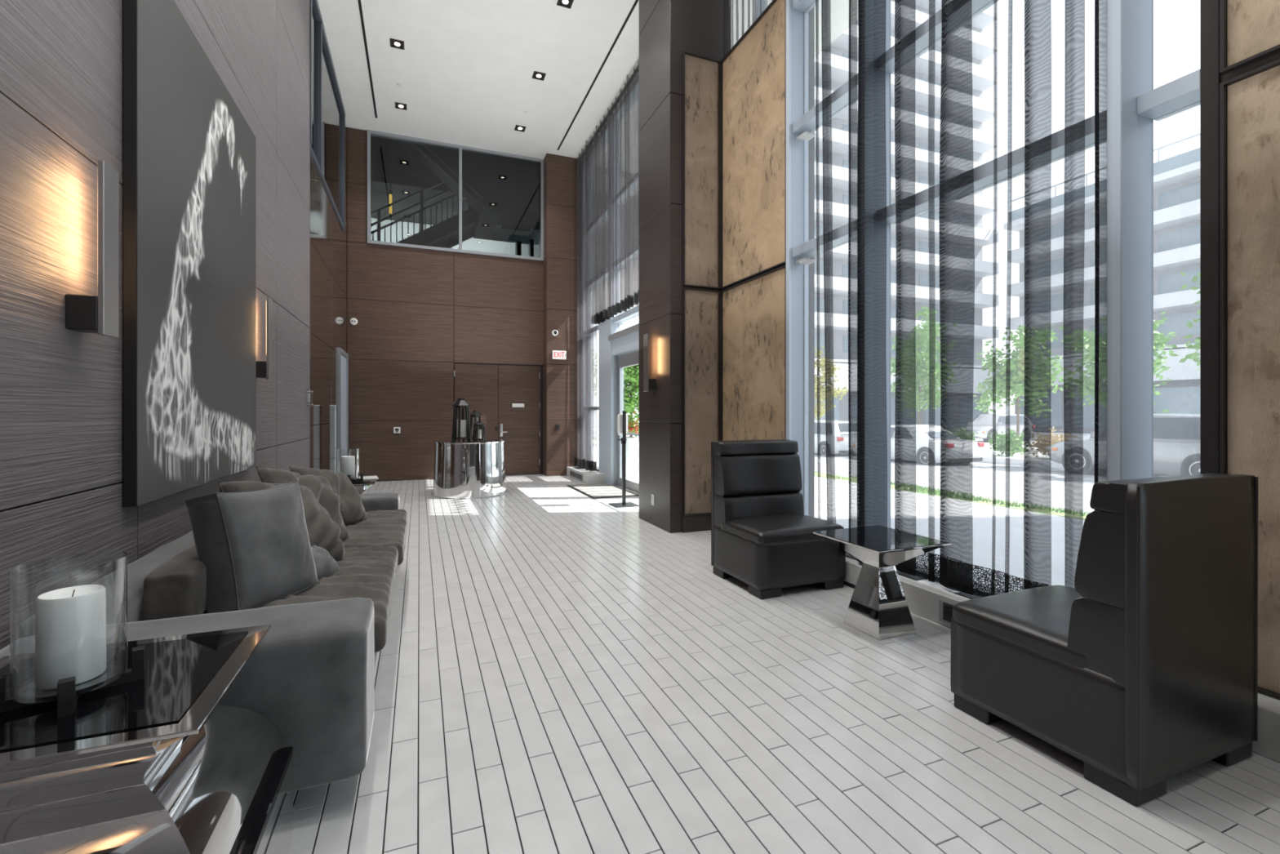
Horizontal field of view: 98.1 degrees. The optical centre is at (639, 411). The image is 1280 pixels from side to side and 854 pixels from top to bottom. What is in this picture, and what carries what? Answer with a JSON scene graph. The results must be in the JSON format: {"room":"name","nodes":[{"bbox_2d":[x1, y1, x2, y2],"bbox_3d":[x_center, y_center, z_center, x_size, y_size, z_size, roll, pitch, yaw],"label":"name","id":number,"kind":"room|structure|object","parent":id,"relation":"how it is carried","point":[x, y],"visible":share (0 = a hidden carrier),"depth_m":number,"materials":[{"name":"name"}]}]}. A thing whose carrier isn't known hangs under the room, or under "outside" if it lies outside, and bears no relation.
{"room":"lobby","nodes":[
{"label":"lobby","id":0,"kind":"room"},
{"bbox_2d":[0,0,346,649],"bbox_3d":[-2.437,-1.830,2.636,0.320,6.100,15.100,0,0,-22],"label":"wall","id":1,"kind":"structure","parent":0,"point":[61,61],"depth_m":2.08,"materials":[{"name":"black"}]},
{"bbox_2d":[65,160,119,337],"bbox_3d":[-1.947,-0.575,1.975,0.103,0.610,0.110,0,0,-22],"label":"wall sconce","id":2,"kind":"object","parent":1,"relation":"attached to","point":[99,313],"visible":1,"depth_m":1.95,"materials":[{"name":"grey metal"}]},
{"bbox_2d":[123,0,256,506],"bbox_3d":[-2.424,-0.780,3.109,0.046,2.340,1.790,0,0,-22],"label":"print","id":3,"kind":"object","parent":1,"relation":"attached to","point":[189,151],"visible":1,"depth_m":2.70,"materials":[{"name":"black fabric"}]},
{"bbox_2d":[256,297,272,380],"bbox_3d":[-2.799,-0.540,4.117,0.103,0.610,0.110,0,0,-22],"label":"wall sconce","id":4,"kind":"object","parent":1,"relation":"attached to","point":[264,369],"visible":0.9,"depth_m":4.08,"materials":[{"name":"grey metal"}]},
{"bbox_2d":[306,389,313,406],"bbox_3d":[-3.605,-0.150,6.056,0.040,0.180,0.220,0,0,-22],"label":"wall sconce","id":5,"kind":"object","parent":1,"relation":"attached to","point":[309,393],"visible":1,"depth_m":6.02,"materials":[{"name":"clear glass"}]},
{"bbox_2d":[310,0,345,231],"bbox_3d":[-4.276,-3.909,7.608,0.080,1.939,3.100,0,0,-22],"label":"window","id":6,"kind":"structure","parent":1,"relation":"in","point":[327,113],"depth_m":7.38,"materials":[{"name":"grey metal"}]},
{"bbox_2d":[337,347,348,471],"bbox_3d":[-4.812,0.120,8.955,0.080,2.200,1.040,0,0,-22],"label":"door","id":7,"kind":"structure","parent":1,"relation":"in","point":[343,362],"depth_m":8.93,"materials":[{"name":"silver metal"}]},
{"bbox_2d":[346,127,543,481],"bbox_3d":[-3.203,-1.830,10.349,4.700,6.100,0.200,0,0,-22],"label":"wall","id":8,"kind":"structure","parent":0,"point":[419,313],"depth_m":9.90,"materials":[{"name":"brown"}]},
{"bbox_2d":[367,129,543,261],"bbox_3d":[-3.313,-3.900,10.219,3.070,1.960,0.120,0,0,-22],"label":"window","id":9,"kind":"structure","parent":8,"relation":"in","point":[423,193],"depth_m":10.16,"materials":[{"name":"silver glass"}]},
{"bbox_2d":[453,362,540,475],"bbox_3d":[-2.673,0.160,10.543,1.650,2.120,0.231,0,0,-22],"label":"door","id":10,"kind":"structure","parent":8,"relation":"in","point":[507,397],"depth_m":10.56,"materials":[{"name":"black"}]},
{"bbox_2d":[317,0,639,166],"bbox_3d":[-0.449,-5.030,3.427,4.700,0.300,15.100,0,0,-22],"label":"ceiling","id":11,"kind":"structure","parent":0,"point":[464,69],"depth_m":7.83,"materials":[{"name":"white paint"}]},
{"bbox_2d":[356,0,377,118],"bbox_3d":[-1.850,-4.876,2.864,0.052,0.006,13.690,0,0,-22],"label":"ceiling vent","id":12,"kind":"object","parent":11,"relation":"in","point":[359,2],"visible":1,"depth_m":7.57,"materials":[{"name":"black"}]},
{"bbox_2d":[390,38,404,49],"bbox_3d":[-3.220,-4.874,7.361,0.170,0.012,0.170,0,0,-22],"label":"recessed light","id":13,"kind":"object","parent":11,"relation":"in","point":[395,43],"visible":1,"depth_m":7.36,"materials":[{"name":"black"}]},
{"bbox_2d":[532,71,546,80],"bbox_3d":[-1.468,-4.874,8.058,0.170,0.012,0.170,0,0,-22],"label":"recessed light","id":14,"kind":"object","parent":11,"relation":"in","point":[536,75],"visible":1,"depth_m":8.05,"materials":[{"name":"black"}]},
{"bbox_2d":[556,0,573,8],"bbox_3d":[-0.888,-4.874,6.599,0.170,0.012,0.170,0,0,-22],"label":"recessed light","id":15,"kind":"object","parent":11,"relation":"in","point":[565,3],"visible":1,"depth_m":6.62,"materials":[{"name":"black"}]},
{"bbox_2d":[555,0,639,151],"bbox_3d":[0.993,-4.876,3.995,0.052,0.006,13.690,0,0,-22],"label":"ceiling vent","id":16,"kind":"object","parent":11,"relation":"in","point":[636,2],"visible":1,"depth_m":7.84,"materials":[{"name":"black"}]},
{"bbox_2d":[577,63,639,162],"bbox_3d":[0.525,-4.812,6.456,0.067,0.055,9.110,0,0,-22],"label":"track","id":17,"kind":"object","parent":11,"relation":"attached to","point":[630,80],"visible":0.58,"depth_m":8.94,"materials":[{"name":"black plastic"}]},
{"bbox_2d":[573,139,596,471],"bbox_3d":[-1.001,-1.883,10.188,0.177,5.855,1.021,0,0,-22],"label":"sheer curtain","id":18,"kind":"object","parent":17,"relation":"hanging from","point":[591,465],"visible":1,"depth_m":10.16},
{"bbox_2d":[591,58,639,324],"bbox_3d":[-0.186,-3.165,8.148,0.181,3.290,3.312,0,0,-22],"label":"sheer curtain","id":19,"kind":"object","parent":17,"relation":"hanging from","point":[629,301],"visible":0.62,"depth_m":8.28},
{"bbox_2d":[815,0,857,555],"bbox_3d":[1.399,-1.885,4.290,0.058,5.830,0.791,0,0,-22],"label":"sheer curtain","id":20,"kind":"object","parent":17,"relation":"hanging from","point":[825,4],"visible":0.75,"depth_m":4.17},
{"bbox_2d":[542,153,582,475],"bbox_3d":[-1.511,-1.830,10.850,0.745,6.100,0.520,0,0,-22],"label":"wall","id":21,"kind":"structure","parent":0,"point":[562,263],"depth_m":10.59,"materials":[{"name":"brown"}]},
{"bbox_2d":[552,350,566,359],"bbox_3d":[-1.531,-1.075,10.536,0.260,0.160,0.049,0,0,-22],"label":"exit sign","id":22,"kind":"object","parent":21,"relation":"attached to","point":[557,354],"visible":1,"depth_m":10.51,"materials":[{"name":"white"}]},
{"bbox_2d":[569,470,582,480],"bbox_3d":[-1.147,1.140,9.957,0.008,0.100,0.850,0,0,-22],"label":"air vent","id":23,"kind":"object","parent":21,"relation":"attached to","point":[576,474],"depth_m":9.90,"materials":[{"name":"grey"}]},
{"bbox_2d":[566,466,604,484],"bbox_3d":[-0.952,1.135,10.028,0.434,0.169,1.420,0,0,-22],"label":"trim","id":24,"kind":"structure","parent":21,"relation":"attached to","point":[588,477],"depth_m":9.54,"materials":[{"name":"stone"}]},
{"bbox_2d":[591,244,603,276],"bbox_3d":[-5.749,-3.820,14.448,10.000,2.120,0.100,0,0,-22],"label":"building","id":25,"kind":"structure","parent":0,"point":[599,252],"depth_m":16.19,"materials":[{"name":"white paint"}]},
{"bbox_2d":[582,75,639,485],"bbox_3d":[-0.218,-1.830,8.690,0.180,6.100,4.470,0,0,-22],"label":"window","id":26,"kind":"structure","parent":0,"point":[613,325],"depth_m":9.37,"materials":[{"name":"grey metal"}]},
{"bbox_2d":[608,323,639,493],"bbox_3d":[0.077,-0.115,7.920,0.240,2.670,2.660,0,0,-22],"label":"door","id":27,"kind":"structure","parent":26,"relation":"attached to","point":[625,342],"depth_m":8.91,"materials":[{"name":"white metal"}]},
{"bbox_2d":[591,189,632,244],"bbox_3d":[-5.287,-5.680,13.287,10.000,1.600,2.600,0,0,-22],"label":"building","id":28,"kind":"structure","parent":0,"point":[602,227],"depth_m":13.88,"materials":[{"name":"grey"}]},
{"bbox_2d":[591,166,639,315],"bbox_3d":[-4.891,-4.605,12.293,10.400,3.950,4.740,0,0,-22],"label":"wall","id":29,"kind":"structure","parent":0,"point":[600,288],"depth_m":13.70,"materials":[{"name":"grey"}]},
{"bbox_2d":[639,0,730,533],"bbox_3d":[0.479,-1.830,6.086,0.710,6.100,0.885,0,0,-22],"label":"column","id":30,"kind":"structure","parent":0,"point":[668,28],"depth_m":5.75,"materials":[{"name":"black"}]},
{"bbox_2d":[643,333,656,391],"bbox_3d":[0.104,-0.520,5.928,0.103,0.610,0.110,0,0,-22],"label":"wall sconce","id":31,"kind":"object","parent":30,"relation":"attached to","point":[648,384],"visible":1,"depth_m":5.89,"materials":[{"name":"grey metal"}]},
{"bbox_2d":[682,287,720,516],"bbox_3d":[0.631,-0.098,5.676,0.420,2.305,0.030,0,0,-22],"label":"panel","id":32,"kind":"object","parent":30,"relation":"attached to","point":[701,308],"visible":0.94,"depth_m":5.66,"materials":[{"name":"beige stone"}]},
{"bbox_2d":[682,51,720,288],"bbox_3d":[0.631,-2.450,5.676,0.420,2.360,0.030,0,0,-22],"label":"panel","id":33,"kind":"object","parent":30,"relation":"attached to","point":[701,75],"visible":1,"depth_m":5.67,"materials":[{"name":"brown stone"}]},
{"bbox_2d":[723,6,814,516],"bbox_3d":[1.193,-1.205,5.312,0.255,4.850,1.130,0,0,-22],"label":"wall","id":34,"kind":"structure","parent":0,"point":[811,13],"depth_m":4.82,"materials":[{"name":"black"}]},
{"bbox_2d":[720,264,786,440],"bbox_3d":[1.051,-0.098,5.243,0.030,2.305,1.105,0,0,-22],"label":"panel","id":35,"kind":"object","parent":34,"relation":"attached to","point":[753,310],"visible":0.68,"depth_m":5.19,"materials":[{"name":"brown"}]},
{"bbox_2d":[720,0,786,288],"bbox_3d":[1.051,-2.450,5.243,0.030,2.360,1.105,0,0,-22],"label":"panel","id":36,"kind":"object","parent":34,"relation":"attached to","point":[753,71],"visible":1,"depth_m":5.17,"materials":[{"name":"brown stone"}]},
{"bbox_2d":[755,0,765,20],"bbox_3d":[1.158,-4.255,5.299,0.130,1.250,1.130,0,0,-22],"label":"window","id":37,"kind":"structure","parent":34,"relation":"in","point":[757,2],"depth_m":5.25,"materials":[{"name":"grey glass"}]},
{"bbox_2d":[728,0,773,50],"bbox_3d":[1.109,-4.230,5.295,0.080,1.180,1.084,0,0,-22],"label":"sheer curtain","id":38,"kind":"object","parent":37,"relation":"hanging from","point":[748,1],"visible":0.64,"depth_m":5.53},
{"bbox_2d":[288,474,1279,853],"bbox_3d":[-0.449,1.370,3.427,4.700,0.300,15.100,0,0,-22],"label":"floor","id":39,"kind":"structure","parent":0,"point":[561,669],"depth_m":2.11,"materials":[{"name":"grey tile"}]},
{"bbox_2d":[0,624,293,853],"bbox_3d":[-1.202,0.909,1.209,0.670,0.621,0.610,0,0,-22],"label":"side table","id":40,"kind":"object","parent":39,"relation":"on","point":[153,764],"visible":0.94,"depth_m":1.12,"materials":[{"name":"silver metal"}]},
{"bbox_2d":[0,551,144,718],"bbox_3d":[-1.206,0.458,1.178,0.180,0.282,0.180,0,0,3],"label":"candle holder","id":41,"kind":"object","parent":40,"relation":"on","point":[70,622],"visible":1,"depth_m":1.14,"materials":[{"name":"clear glass"}]},
{"bbox_2d":[35,584,106,688],"bbox_3d":[-1.206,0.471,1.178,0.106,0.184,0.106,0,0,-22],"label":"candle","id":42,"kind":"object","parent":41,"relation":"on","point":[70,622],"depth_m":1.14,"materials":[{"name":"white wax"}]},
{"bbox_2d":[0,492,407,791],"bbox_3d":[-1.826,0.911,2.973,1.034,0.619,3.130,0,0,-22],"label":"sofa","id":43,"kind":"object","parent":39,"relation":"on","point":[313,673],"visible":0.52,"depth_m":1.69,"materials":[{"name":"fabric"}]},
{"bbox_2d":[140,545,206,621],"bbox_3d":[-1.855,0.665,2.436,0.173,0.213,1.045,0,0,-22],"label":"cushion","id":44,"kind":"object","parent":43,"relation":"on","point":[176,588],"visible":0.37,"depth_m":1.97,"materials":[{"name":"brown fabric"}]},
{"bbox_2d":[185,480,319,613],"bbox_3d":[-1.562,0.545,2.263,0.300,0.486,0.384,0,0,12],"label":"cushion","id":45,"kind":"object","parent":43,"relation":"on","point":[254,547],"visible":0.94,"depth_m":2.12,"materials":[{"name":"fabric"}]},
{"bbox_2d":[217,480,344,561],"bbox_3d":[-1.710,0.560,2.685,0.396,0.492,0.536,0,0,19],"label":"cushion","id":46,"kind":"object","parent":43,"relation":"on","point":[323,532],"visible":0.3,"depth_m":2.71,"materials":[{"name":"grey fabric"}]},
{"bbox_2d":[201,546,398,652],"bbox_3d":[-1.541,0.821,2.473,0.813,0.176,1.242,0,0,-22],"label":"seat cushion","id":47,"kind":"object","parent":43,"relation":"on","point":[365,571],"depth_m":2.42,"materials":[{"name":"grey fabric"}]},
{"bbox_2d":[255,466,351,541],"bbox_3d":[-1.918,0.560,3.181,0.394,0.531,0.559,0,0,15],"label":"cushion","id":48,"kind":"object","parent":43,"relation":"on","point":[320,486],"visible":0.36,"depth_m":3.18,"materials":[{"name":"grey fabric"}]},
{"bbox_2d":[311,544,339,579],"bbox_3d":[-1.546,0.702,2.537,0.249,0.228,0.299,0,0,14],"label":"cushion","id":49,"kind":"object","parent":43,"relation":"on","point":[326,565],"visible":0.19,"depth_m":2.54,"materials":[{"name":"fabric"}]},
{"bbox_2d":[288,466,367,525],"bbox_3d":[-2.066,0.580,3.716,0.392,0.457,0.488,0,0,19],"label":"cushion","id":50,"kind":"object","parent":43,"relation":"on","point":[352,509],"visible":0.49,"depth_m":3.70,"materials":[{"name":"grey fabric"}]},
{"bbox_2d":[342,509,407,565],"bbox_3d":[-1.979,0.823,3.615,0.844,0.176,1.206,0,0,-22],"label":"seat cushion","id":51,"kind":"object","parent":43,"relation":"on","point":[382,527],"depth_m":3.57,"materials":[{"name":"grey fabric"}]},
{"bbox_2d":[328,404,337,471],"bbox_3d":[-4.072,0.568,7.367,0.073,1.305,0.152,0,0,-22],"label":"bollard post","id":52,"kind":"object","parent":39,"relation":"on","point":[333,408],"visible":0.68,"depth_m":7.30,"materials":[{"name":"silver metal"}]},
{"bbox_2d":[351,476,378,493],"bbox_3d":[-2.582,0.909,4.784,0.670,0.621,0.610,0,0,-22],"label":"side table","id":53,"kind":"object","parent":39,"relation":"on","point":[361,486],"visible":0.16,"depth_m":4.65,"materials":[{"name":"silver metal"}]},
{"bbox_2d":[336,448,363,481],"bbox_3d":[-2.496,0.458,4.743,0.180,0.282,0.180,0,0,13],"label":"candle holder","id":54,"kind":"object","parent":53,"relation":"on","point":[348,463],"visible":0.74,"depth_m":4.71,"materials":[{"name":"clear glass"}]},
{"bbox_2d":[341,455,355,477],"bbox_3d":[-2.496,0.471,4.743,0.106,0.184,0.106,0,0,-22],"label":"candle","id":55,"kind":"object","parent":54,"relation":"on","point":[348,463],"depth_m":4.70,"materials":[{"name":"white wax"}]},
{"bbox_2d":[432,439,506,498],"bbox_3d":[-2.527,0.826,8.272,1.048,0.788,1.048,0,0,-22],"label":"table","id":56,"kind":"object","parent":39,"relation":"on","point":[463,469],"visible":0.93,"depth_m":7.83,"materials":[{"name":"silver metal"}]},
{"bbox_2d":[451,398,471,441],"bbox_3d":[-2.616,0.119,8.129,0.287,0.626,0.253,0,0,-34],"label":"lantern","id":57,"kind":"object","parent":56,"relation":"on","point":[463,425],"visible":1,"depth_m":8.07,"materials":[{"name":"black metal"}]},
{"bbox_2d":[457,419,466,437],"bbox_3d":[-2.616,0.247,8.129,0.130,0.250,0.130,0,0,-34],"label":"candle","id":58,"kind":"object","parent":57,"relation":"on","point":[463,422],"depth_m":8.08,"materials":[{"name":"white wax"}]},
{"bbox_2d":[469,410,481,438],"bbox_3d":[-2.510,0.206,8.472,0.204,0.451,0.180,0,0,-42],"label":"lantern","id":59,"kind":"object","parent":56,"relation":"on","point":[475,414],"visible":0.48,"depth_m":8.42,"materials":[{"name":"black metal"}]},
{"bbox_2d":[471,421,485,441],"bbox_3d":[-2.356,0.289,8.125,0.199,0.286,0.175,0,0,-27],"label":"lantern","id":60,"kind":"object","parent":56,"relation":"on","point":[479,433],"visible":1,"depth_m":8.09,"materials":[{"name":"black metal"}]},
{"bbox_2d":[566,483,639,498],"bbox_3d":[-0.597,1.213,8.588,0.720,0.014,1.480,0,0,-22],"label":"doormat","id":61,"kind":"object","parent":39,"relation":"on","point":[596,491],"visible":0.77,"depth_m":8.43,"materials":[{"name":"black rubber"}]},
{"bbox_2d":[608,410,639,507],"bbox_3d":[-0.210,0.605,7.235,0.320,1.230,0.320,0,0,-22],"label":"stand","id":62,"kind":"object","parent":39,"relation":"on","point":[622,419],"visible":0.99,"depth_m":7.22,"materials":[{"name":"black metal"}]},
{"bbox_2d":[617,413,626,433],"bbox_3d":[-0.229,0.160,7.284,0.120,0.260,0.115,0,0,-22],"label":"dispenser","id":63,"kind":"object","parent":62,"relation":"on","point":[621,418],"depth_m":7.21,"materials":[{"name":"white plastic"}]},
{"bbox_2d":[711,439,845,599],"bbox_3d":[0.984,0.720,4.019,0.702,1.001,0.661,0,0,-22],"label":"lounge chair","id":64,"kind":"object","parent":39,"relation":"on","point":[762,538],"visible":0.98,"depth_m":4.01,"materials":[{"name":"leather"}]},
{"bbox_2d":[713,440,798,455],"bbox_3d":[0.895,0.276,4.241,0.693,0.098,0.116,0,0,-22],"label":"cushion","id":65,"kind":"object","parent":64,"relation":"on","point":[731,447],"depth_m":4.19,"materials":[{"name":"leather"}]},
{"bbox_2d":[714,453,802,496],"bbox_3d":[0.905,0.471,4.218,0.696,0.297,0.165,0,0,-22],"label":"cushion","id":66,"kind":"object","parent":64,"relation":"on","point":[735,474],"depth_m":4.14,"materials":[{"name":"leather"}]},
{"bbox_2d":[713,491,804,527],"bbox_3d":[0.909,0.740,4.207,0.697,0.244,0.189,0,0,-22],"label":"cushion","id":67,"kind":"object","parent":64,"relation":"on","point":[727,507],"depth_m":4.11,"materials":[{"name":"leather"}]},
{"bbox_2d":[813,524,951,640],"bbox_3d":[1.348,0.963,3.130,0.506,0.514,0.506,0,0,-22],"label":"side table","id":68,"kind":"object","parent":39,"relation":"on","point":[878,608],"visible":1,"depth_m":3.05,"materials":[{"name":"silver metal"}]},
{"bbox_2d":[950,472,1257,806],"bbox_3d":[1.730,0.720,2.130,0.702,1.001,0.661,0,0,-22],"label":"lounge chair","id":69,"kind":"object","parent":39,"relation":"on","point":[1144,672],"visible":1,"depth_m":1.83,"materials":[{"name":"leather"}]},
{"bbox_2d":[1067,596,1124,687],"bbox_3d":[1.805,0.740,1.942,0.697,0.244,0.189,0,0,-22],"label":"cushion","id":70,"kind":"object","parent":69,"relation":"on","point":[1096,628],"depth_m":1.80,"materials":[{"name":"leather"}]},
{"bbox_2d":[1074,510,1124,608],"bbox_3d":[1.809,0.471,1.931,0.696,0.297,0.165,0,0,-22],"label":"cushion","id":71,"kind":"object","parent":69,"relation":"on","point":[1100,573],"depth_m":1.79,"materials":[{"name":"leather"}]},
{"bbox_2d":[1089,472,1229,514],"bbox_3d":[1.819,0.276,1.908,0.693,0.098,0.116,0,0,-22],"label":"cushion","id":72,"kind":"object","parent":69,"relation":"on","point":[1115,496],"depth_m":1.78,"materials":[{"name":"leather"}]},
{"bbox_2d":[857,0,1106,597],"bbox_3d":[1.803,-1.885,3.176,0.138,5.830,1.587,0,0,-22],"label":"sheer curtain","id":73,"kind":"object","parent":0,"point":[956,214],"visible":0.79,"depth_m":3.14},
{"bbox_2d":[1220,51,1279,82],"bbox_3d":[2.656,-1.830,1.635,0.255,6.100,1.305,0,0,-22],"label":"wall","id":74,"kind":"structure","parent":0,"point":[1275,56],"depth_m":2.12,"materials":[{"name":"brown wood"}]},
{"bbox_2d":[896,569,926,580],"bbox_3d":[1.702,1.044,3.626,0.125,0.007,0.360,0,0,-22],"label":"air vent","id":75,"kind":"object","parent":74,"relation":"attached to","point":[911,577],"depth_m":3.50,"materials":[{"name":"grey metal"}]},
{"bbox_2d":[938,599,955,623],"bbox_3d":[1.827,1.133,2.901,0.009,0.115,0.600,0,0,-22],"label":"air vent","id":76,"kind":"object","parent":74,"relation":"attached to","point":[945,606],"depth_m":3.14,"materials":[{"name":"grey"}]},
{"bbox_2d":[953,591,986,599],"bbox_3d":[1.961,1.044,2.976,0.125,0.007,0.520,0,0,-22],"label":"air vent","id":77,"kind":"object","parent":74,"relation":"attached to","point":[966,596],"depth_m":3.14,"materials":[{"name":"grey metal"}]},
{"bbox_2d":[786,0,1220,595],"bbox_3d":[1.804,-1.880,3.473,0.280,6.000,2.740,0,0,-22],"label":"window","id":78,"kind":"structure","parent":74,"relation":"in","point":[1133,104],"depth_m":2.44,"materials":[{"name":"grey metal"}]},
{"bbox_2d":[795,131,815,141],"bbox_3d":[1.380,-2.303,4.647,0.100,0.045,0.155,0,0,-22],"label":"bracket","id":79,"kind":"object","parent":78,"relation":"attached to","point":[806,135],"visible":1,"depth_m":4.60,"materials":[{"name":"white plastic"}]},
{"bbox_2d":[795,257,815,264],"bbox_3d":[1.380,-1.258,4.647,0.100,0.045,0.155,0,0,-22],"label":"bracket","id":80,"kind":"object","parent":78,"relation":"attached to","point":[803,260],"visible":1,"depth_m":4.60,"materials":[{"name":"white plastic"}]},
{"bbox_2d":[843,551,1279,762],"bbox_3d":[2.744,1.130,0.947,0.280,0.180,8.130,0,0,-22],"label":"trim","id":81,"kind":"structure","parent":74,"relation":"attached to","point":[934,602],"depth_m":3.17,"materials":[{"name":"stone"}]},
{"bbox_2d":[1219,0,1279,74],"bbox_3d":[2.508,-2.475,1.577,0.033,2.310,1.275,0,0,-22],"label":"panel","id":82,"kind":"object","parent":74,"relation":"attached to","point":[1250,29],"visible":1,"depth_m":2.10,"materials":[{"name":"stone"}]},
{"bbox_2d":[1219,58,1279,699],"bbox_3d":[2.508,-0.117,1.577,0.034,2.325,1.275,0,0,-22],"label":"panel","id":83,"kind":"object","parent":74,"relation":"attached to","point":[1250,101],"visible":0.76,"depth_m":2.08,"materials":[{"name":"brown stone"}]},
{"label":"outside","id":84,"kind":"structure","parent":0,"visible":0},
{"bbox_2d":[591,438,1086,519],"bbox_3d":[1.751,1.610,18.455,2.100,0.620,57.000,0,0,-22],"label":"lawn","id":85,"kind":"structure","parent":84,"point":[822,475],"depth_m":8.43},
{"bbox_2d":[591,323,639,436],"bbox_3d":[-0.312,-1.086,21.642,3.866,4.814,3.538,0,0,29],"label":"street tree","id":86,"kind":"object","parent":85,"relation":"on","point":[631,375],"visible":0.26,"depth_m":21.26,"materials":[{"name":"green plant"}]},
{"bbox_2d":[814,471,1091,515],"bbox_3d":[4.269,1.378,12.040,1.992,0.323,12.838,0,0,-22],"label":"grass tufts","id":87,"kind":"object","parent":85,"relation":"on","point":[918,489],"visible":0.15,"depth_m":8.63,"materials":[{"name":"green plant"}]},
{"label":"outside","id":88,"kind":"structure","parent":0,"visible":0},
{"bbox_2d":[591,440,1084,591],"bbox_3d":[-1.222,1.510,17.272,4.300,0.420,57.000,0,0,-22],"label":"sidewalk","id":89,"kind":"structure","parent":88,"point":[982,513],"depth_m":6.25,"materials":[{"name":"concrete"}]},
{"bbox_2d":[626,411,639,476],"bbox_3d":[-0.226,0.646,11.318,0.878,1.307,0.828,0,0,-22],"label":"flower planter","id":90,"kind":"object","parent":89,"relation":"on","point":[633,442],"visible":0.46,"depth_m":11.10,"materials":[{"name":"concrete"}]},
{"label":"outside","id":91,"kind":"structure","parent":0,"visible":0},
{"bbox_2d":[591,436,1169,513],"bbox_3d":[7.233,2.200,20.636,9.700,1.240,57.000,0,0,-22],"label":"street","id":92,"kind":"structure","parent":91,"point":[982,472],"depth_m":14.22,"materials":[{"name":"asphalt"}]},
{"bbox_2d":[814,419,848,455],"bbox_3d":[8.335,1.244,25.804,2.010,1.729,4.512,0,0,-22],"label":"car","id":93,"kind":"object","parent":92,"relation":"on","point":[841,428],"visible":0.24,"depth_m":23.87,"materials":[{"name":"white"}]},
{"bbox_2d":[890,424,984,465],"bbox_3d":[10.183,1.232,20.889,2.010,1.504,4.612,0,0,-22],"label":"car","id":94,"kind":"object","parent":92,"relation":"on","point":[922,430],"visible":0.18,"depth_m":19.40,"materials":[{"name":"white"}]},
{"bbox_2d":[1051,413,1199,475],"bbox_3d":[13.756,0.934,14.885,2.010,1.789,4.512,0,0,-22],"label":"car","id":95,"kind":"object","parent":92,"relation":"on","point":[1176,436],"visible":0.2,"depth_m":13.89,"materials":[{"name":"silver metal"}]},
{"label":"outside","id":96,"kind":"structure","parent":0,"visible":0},
{"bbox_2d":[591,428,1181,476],"bbox_3d":[26.072,2.170,41.586,40.800,1.300,82.000,0,0,-22],"label":"pavement","id":97,"kind":"structure","parent":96,"point":[1017,459],"depth_m":20.30,"materials":[{"name":"concrete"}]},
{"bbox_2d":[814,346,848,418],"bbox_3d":[10.152,-0.840,31.447,2.848,5.620,2.536,0,0,-22],"label":"street tree","id":98,"kind":"object","parent":97,"relation":"on","point":[837,392],"visible":0.33,"depth_m":31.11,"materials":[{"name":"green plant"}]},
{"bbox_2d":[814,0,999,426],"bbox_3d":[19.256,-20.305,51.413,26.400,44.850,10.700,0,0,-22],"label":"apartment tower","id":99,"kind":"structure","parent":97,"relation":"on","point":[982,44],"depth_m":48.32,"materials":[{"name":"grey"}]},
{"bbox_2d":[890,305,940,424],"bbox_3d":[12.476,-1.438,24.667,3.066,6.518,3.571,0,0,-22],"label":"street tree","id":100,"kind":"object","parent":97,"relation":"on","point":[922,344],"visible":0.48,"depth_m":24.07,"materials":[{"name":"green plant"}]},
{"bbox_2d":[973,413,1024,442],"bbox_3d":[20.570,0.955,32.170,4.512,1.669,2.010,0,0,-22],"label":"car","id":101,"kind":"object","parent":97,"relation":"on","point":[983,423],"visible":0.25,"depth_m":31.44,"materials":[{"name":"silver metal"}]},
{"bbox_2d":[986,429,1023,457],"bbox_3d":[13.657,1.276,20.547,1.388,1.289,1.327,0,0,-22],"label":"shrub","id":102,"kind":"object","parent":97,"relation":"on","point":[1015,443],"visible":0.73,"depth_m":20.39,"materials":[{"name":"green plant"}]},
{"bbox_2d":[973,324,1063,438],"bbox_3d":[15.208,-0.900,22.536,3.034,5.241,3.762,0,0,-22],"label":"street tree","id":103,"kind":"object","parent":97,"relation":"on","point":[1017,365],"visible":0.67,"depth_m":22.34,"materials":[{"name":"green plant"}]},
{"bbox_2d":[1051,426,1064,444],"bbox_3d":[14.306,1.112,19.183,1.454,1.220,1.388,0,0,-22],"label":"shrub","id":104,"kind":"object","parent":97,"relation":"on","point":[1055,438],"visible":0.12,"depth_m":18.86,"materials":[{"name":"brown plant"}]},
{"bbox_2d":[1003,133,1199,433],"bbox_3d":[43.018,-8.820,42.410,10.700,21.480,23.600,0,0,-22],"label":"apartment block","id":105,"kind":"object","parent":97,"relation":"on","point":[1176,179],"visible":0.3,"depth_m":41.03,"materials":[{"name":"grey"}]},
{"bbox_2d":[1053,311,1177,412],"bbox_3d":[15.450,-0.901,17.842,3.269,5.144,3.026,0,0,-22],"label":"street tree","id":106,"kind":"object","parent":97,"relation":"on","point":[1088,382],"visible":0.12,"depth_m":17.65,"materials":[{"name":"green plant"}]},
{"bbox_2d":[1168,271,1199,370],"bbox_3d":[16.131,-1.842,14.180,4.150,6.926,3.363,0,0,-22],"label":"street tree","id":107,"kind":"object","parent":97,"relation":"on","point":[1195,357],"visible":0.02,"depth_m":15.31,"materials":[{"name":"green plant"}]},
{"bbox_3d":[1.957,-8.030,4.008,0.400,5.500,18.000,0,0,-22],"label":"wall","id":108,"kind":"structure","parent":0,"visible":0},
{"bbox_2d":[591,0,857,196],"bbox_3d":[1.624,-5.140,7.211,2.050,0.280,11.800,0,0,-22],"label":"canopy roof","id":109,"kind":"structure","parent":108,"relation":"attached to","point":[839,8],"depth_m":7.30,"materials":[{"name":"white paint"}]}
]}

